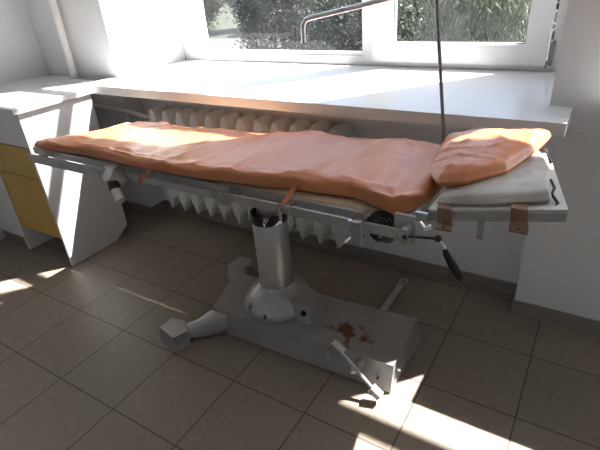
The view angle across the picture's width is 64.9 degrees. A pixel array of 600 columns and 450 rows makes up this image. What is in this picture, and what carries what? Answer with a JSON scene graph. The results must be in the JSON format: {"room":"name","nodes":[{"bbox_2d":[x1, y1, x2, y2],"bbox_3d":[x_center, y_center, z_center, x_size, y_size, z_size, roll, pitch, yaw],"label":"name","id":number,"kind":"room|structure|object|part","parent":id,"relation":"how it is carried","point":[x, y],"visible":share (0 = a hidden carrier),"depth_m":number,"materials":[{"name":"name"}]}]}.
{"room":"operating room","nodes":[
{"label":"operating room","id":0,"kind":"room"},
{"bbox_2d":[0,0,47,239],"bbox_3d":[-3.014,-0.871,1.079,0.200,4.020,6.000,13,33,29],"label":"wall","id":1,"kind":"structure","parent":0,"point":[21,58],"depth_m":2.94,"materials":[{"name":"paint"}]},
{"bbox_2d":[24,0,190,206],"bbox_3d":[-1.255,-1.949,2.773,0.710,4.020,0.740,13,33,29],"label":"wall","id":2,"kind":"structure","parent":0,"point":[106,38],"depth_m":2.89,"materials":[{"name":"paint"}]},
{"bbox_2d":[0,209,599,449],"bbox_3d":[-0.347,1.587,0.247,6.510,0.120,5.390,13,33,29],"label":"floor","id":3,"kind":"structure","parent":0,"point":[85,364],"depth_m":1.91,"materials":[{"name":"tile"}]},
{"bbox_2d":[0,180,26,245],"bbox_3d":[-1.746,-0.364,2.971,0.288,0.892,0.410,13,33,29],"label":"base cabinet","id":4,"kind":"object","parent":3,"relation":"on","point":[9,224],"visible":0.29,"depth_m":2.94,"materials":[{"name":"white laminate"}]},
{"bbox_2d":[0,74,96,115],"bbox_3d":[-1.532,-0.764,2.705,0.762,0.027,0.670,13,33,29],"label":"countertop","id":5,"kind":"structure","parent":4,"relation":"on","point":[22,96],"depth_m":2.59,"materials":[{"name":"white laminate"}]},
{"bbox_2d":[47,0,78,78],"bbox_3d":[-1.480,-1.818,2.444,0.048,3.900,0.048,13,33,29],"label":"pipe","id":6,"kind":"object","parent":3,"relation":"on","point":[53,7],"visible":0.33,"depth_m":2.81,"materials":[{"name":"metal"}]},
{"bbox_2d":[0,94,126,265],"bbox_3d":[-1.430,-0.288,2.784,0.450,0.890,0.420,13,33,29],"label":"base cabinet","id":7,"kind":"object","parent":3,"relation":"on","point":[80,210],"visible":0.8,"depth_m":2.63,"materials":[{"name":"white laminate"}]},
{"bbox_3d":[-1.559,-0.512,2.472,0.409,0.178,0.016,13,33,29],"label":"apron panel","id":8,"kind":"part","parent":7,"relation":"part of","materials":[{"name":"white laminate"}]},
{"bbox_3d":[-1.546,-0.354,2.557,0.409,0.169,0.019,13,33,29],"label":"drawer","id":9,"kind":"part","parent":7,"relation":"part of","materials":[{"name":"yellow laminate"}]},
{"bbox_3d":[-1.614,-0.330,2.890,0.018,0.890,0.420,13,33,29],"label":"panel","id":10,"kind":"part","parent":7,"relation":"part of","materials":[{"name":"white laminate"}]},
{"bbox_3d":[-1.526,-0.120,2.685,0.409,0.356,0.019,13,33,29],"label":"door","id":11,"kind":"part","parent":7,"relation":"part of","materials":[{"name":"yellow laminate"}]},
{"bbox_2d":[27,122,567,399],"bbox_3d":[-0.089,0.010,2.002,2.082,0.918,0.913,13,33,29],"label":"table","id":12,"kind":"object","parent":3,"relation":"on","point":[277,310],"visible":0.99,"depth_m":1.86,"materials":[{"name":"silver metal"}]},
{"bbox_3d":[-0.950,-0.242,1.946,0.575,0.038,0.010,13,33,29],"label":"rail","id":13,"kind":"part","parent":12,"relation":"part of","materials":[{"name":"metal"}]},
{"bbox_3d":[-0.678,-0.110,1.758,0.036,0.061,0.064,-22,33,-29],"label":"clamp knob","id":14,"kind":"part","parent":12,"relation":"part of","materials":[{"name":"grey plastic"}]},
{"bbox_3d":[-0.587,-0.327,2.042,1.065,0.076,0.543,13,33,29],"label":"leg frame","id":15,"kind":"part","parent":12,"relation":"part of","materials":[{"name":"metal"}]},
{"bbox_3d":[-0.467,-0.143,1.663,0.422,0.026,0.010,13,33,29],"label":"rail","id":16,"kind":"part","parent":12,"relation":"part of","materials":[{"name":"metal"}]},
{"bbox_2d":[34,121,440,215],"bbox_3d":[-0.316,-0.282,1.805,1.735,0.124,0.522,13,33,29],"label":"mattress","id":17,"kind":"object","parent":12,"relation":"on","point":[391,175],"visible":0.97,"depth_m":1.58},
{"bbox_2d":[429,128,551,186],"bbox_3d":[0.508,-0.198,1.312,0.300,0.093,0.392,13,33,29],"label":"pillow","id":18,"kind":"object","parent":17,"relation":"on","point":[464,158],"visible":0.98,"depth_m":1.25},
{"bbox_3d":[0.014,-0.033,1.382,0.587,0.028,0.010,13,33,29],"label":"rail","id":19,"kind":"part","parent":12,"relation":"part of","materials":[{"name":"metal"}]},
{"bbox_3d":[0.017,0.426,2.052,0.941,0.114,0.321,11,32,27],"label":"plate","id":20,"kind":"part","parent":12,"relation":"part of","materials":[{"name":"silver metal"}]},
{"bbox_3d":[0.151,-0.168,1.605,0.620,0.049,0.534,13,33,29],"label":"torso frame","id":21,"kind":"part","parent":12,"relation":"part of","materials":[{"name":"metal"}]},
{"bbox_3d":[0.210,0.538,1.733,0.188,0.143,0.020,19,37,37],"label":"pedal lever","id":22,"kind":"part","parent":12,"relation":"part of","materials":[{"name":"silver metal"}]},
{"bbox_2d":[301,0,444,142],"bbox_3d":[0.252,-0.514,1.608,0.543,0.582,0.074,8,31,22],"label":"frame","id":23,"kind":"object","parent":12,"relation":"attached to","point":[305,20],"visible":0.84,"depth_m":1.54,"materials":[{"name":"grey metal"}]},
{"bbox_3d":[0.203,-0.690,1.535,0.466,0.181,0.019,11,33,27],"label":"bent arm","id":24,"kind":"part","parent":23,"relation":"part of","materials":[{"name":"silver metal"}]},
{"bbox_3d":[0.448,-0.479,1.514,0.071,0.561,0.012,7,31,20],"label":"upright rod","id":25,"kind":"part","parent":23,"relation":"part of","materials":[{"name":"grey metal"}]},
{"bbox_3d":[0.352,0.048,1.171,0.009,0.030,0.028,-27,36,-35],"label":"crank arm","id":26,"kind":"part","parent":12,"relation":"part of","materials":[{"name":"silver metal"}]},
{"bbox_2d":[436,148,559,205],"bbox_3d":[0.549,-0.138,1.243,0.272,0.084,0.370,13,33,29],"label":"pad","id":27,"kind":"object","parent":12,"relation":"on","point":[531,181],"visible":0.68,"depth_m":1.14,"materials":[{"name":"white fabric"}]},
{"bbox_3d":[0.567,-0.117,1.276,0.305,0.081,0.445,13,33,29],"label":"head frame","id":28,"kind":"part","parent":12,"relation":"part of","materials":[{"name":"metal"}]},
{"bbox_3d":[0.567,-0.131,1.268,0.302,0.067,0.445,13,33,29],"label":"head plate","id":29,"kind":"part","parent":12,"relation":"part of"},
{"bbox_2d":[141,98,541,283],"bbox_3d":[0.170,-0.361,2.805,2.300,0.999,0.615,13,33,29],"label":"wall","id":30,"kind":"structure","parent":0,"point":[498,255],"depth_m":2.22,"materials":[{"name":"paint"}]},
{"bbox_2d":[93,104,357,248],"bbox_3d":[-0.511,-0.356,2.763,1.858,0.638,0.160,13,33,29],"label":"radiator","id":31,"kind":"object","parent":30,"relation":"attached to","point":[175,115],"visible":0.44,"depth_m":2.53,"materials":[{"name":"metal"}]},
{"bbox_2d":[82,60,572,136],"bbox_3d":[0.002,-0.707,2.372,2.444,0.045,0.765,13,33,29],"label":"windowsill","id":32,"kind":"structure","parent":30,"relation":"on","point":[473,98],"depth_m":2.09,"materials":[{"name":"paint"}]},
{"bbox_2d":[121,200,599,335],"bbox_3d":[1.015,0.341,2.112,6.107,0.068,0.135,13,33,29],"label":"baseboard","id":33,"kind":"structure","parent":30,"relation":"attached to","point":[590,326],"depth_m":2.40,"materials":[{"name":"tile"}]},
{"bbox_2d":[175,0,567,71],"bbox_3d":[0.154,-2.090,2.088,2.296,2.683,0.262,13,33,29],"label":"window","id":34,"kind":"structure","parent":30,"relation":"in","point":[380,47],"depth_m":2.37,"materials":[{"name":"white plastic"}]},
{"bbox_3d":[0.680,-1.597,1.874,0.825,1.829,0.062,13,33,29],"label":"sash","id":35,"kind":"part","parent":34,"relation":"part of","materials":[{"name":"white plastic"}]},
{"bbox_2d":[513,0,599,314],"bbox_3d":[1.101,-1.407,1.415,0.235,4.020,0.740,13,33,29],"label":"wall","id":36,"kind":"structure","parent":0,"point":[556,256],"depth_m":1.73,"materials":[{"name":"paint"}]},
{"bbox_2d":[575,222,599,320],"bbox_3d":[2.291,0.162,1.518,2.300,0.999,0.740,13,33,29],"label":"wall","id":37,"kind":"structure","parent":0,"point":[589,301],"depth_m":1.88,"materials":[{"name":"paint"}]},
{"label":"outside","id":38,"kind":"structure","parent":0,"visible":0},
{"bbox_2d":[205,0,559,40],"bbox_3d":[4.140,-10.052,23.594,60.000,0.200,42.380,13,33,29],"label":"ground","id":39,"kind":"structure","parent":38,"point":[225,27],"depth_m":26.65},
{"bbox_2d":[203,0,226,29],"bbox_3d":[-5.587,-13.425,25.320,3.258,5.581,3.323,17,35,34],"label":"leafy bush","id":40,"kind":"object","parent":39,"relation":"on","point":[210,9],"visible":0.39,"depth_m":25.63,"materials":[{"name":"green plant"}]},
{"bbox_2d":[220,0,269,27],"bbox_3d":[-2.684,-12.819,23.915,3.288,5.519,3.336,13,33,29],"label":"leafy bush","id":41,"kind":"object","parent":39,"relation":"on","point":[227,1],"visible":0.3,"depth_m":24.30,"materials":[{"name":"green plant"}]},
{"bbox_2d":[225,0,356,50],"bbox_3d":[-0.230,-3.893,9.078,2.288,3.599,2.648,-28,36,-36],"label":"leafy bush","id":42,"kind":"object","parent":39,"relation":"on","point":[292,26],"visible":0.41,"depth_m":8.84,"materials":[{"name":"green plant"}]},
{"bbox_2d":[209,38,405,49],"bbox_3d":[-10.839,-9.590,24.846,33.500,0.030,3.000,13,33,29],"label":"path","id":43,"kind":"structure","parent":39,"relation":"on","point":[215,43],"depth_m":20.34,"materials":[{"name":"grey concrete"}]},
{"bbox_2d":[275,0,361,50],"bbox_3d":[0.794,-5.973,12.630,2.539,3.770,3.597,-23,34,-30],"label":"leafy bush","id":44,"kind":"object","parent":39,"relation":"on","point":[303,6],"visible":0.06,"depth_m":12.30,"materials":[{"name":"green plant"}]},
{"bbox_2d":[299,0,434,50],"bbox_3d":[1.143,-2.904,7.587,2.288,3.142,2.128,3,30,15],"label":"leafy bush","id":45,"kind":"object","parent":39,"relation":"on","point":[401,22],"visible":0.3,"depth_m":7.35,"materials":[{"name":"green plant"}]},
{"bbox_2d":[397,0,498,41],"bbox_3d":[3.236,-5.096,10.531,3.422,3.907,2.460,13,33,29],"label":"leafy bush","id":46,"kind":"object","parent":39,"relation":"on","point":[414,1],"visible":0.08,"depth_m":10.45,"materials":[{"name":"green plant"}]},
{"bbox_2d":[413,0,557,46],"bbox_3d":[2.337,-1.860,6.262,1.857,4.366,1.599,13,33,29],"label":"bush","id":47,"kind":"object","parent":39,"relation":"on","point":[514,29],"visible":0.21,"depth_m":5.58,"materials":[{"name":"green plant"}]},
{"bbox_2d":[520,0,559,52],"bbox_3d":[5.686,-4.417,8.935,3.197,3.890,2.516,13,33,29],"label":"leafy bush","id":48,"kind":"object","parent":39,"relation":"on","point":[557,6],"visible":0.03,"depth_m":9.50,"materials":[{"name":"green plant"}]}
]}

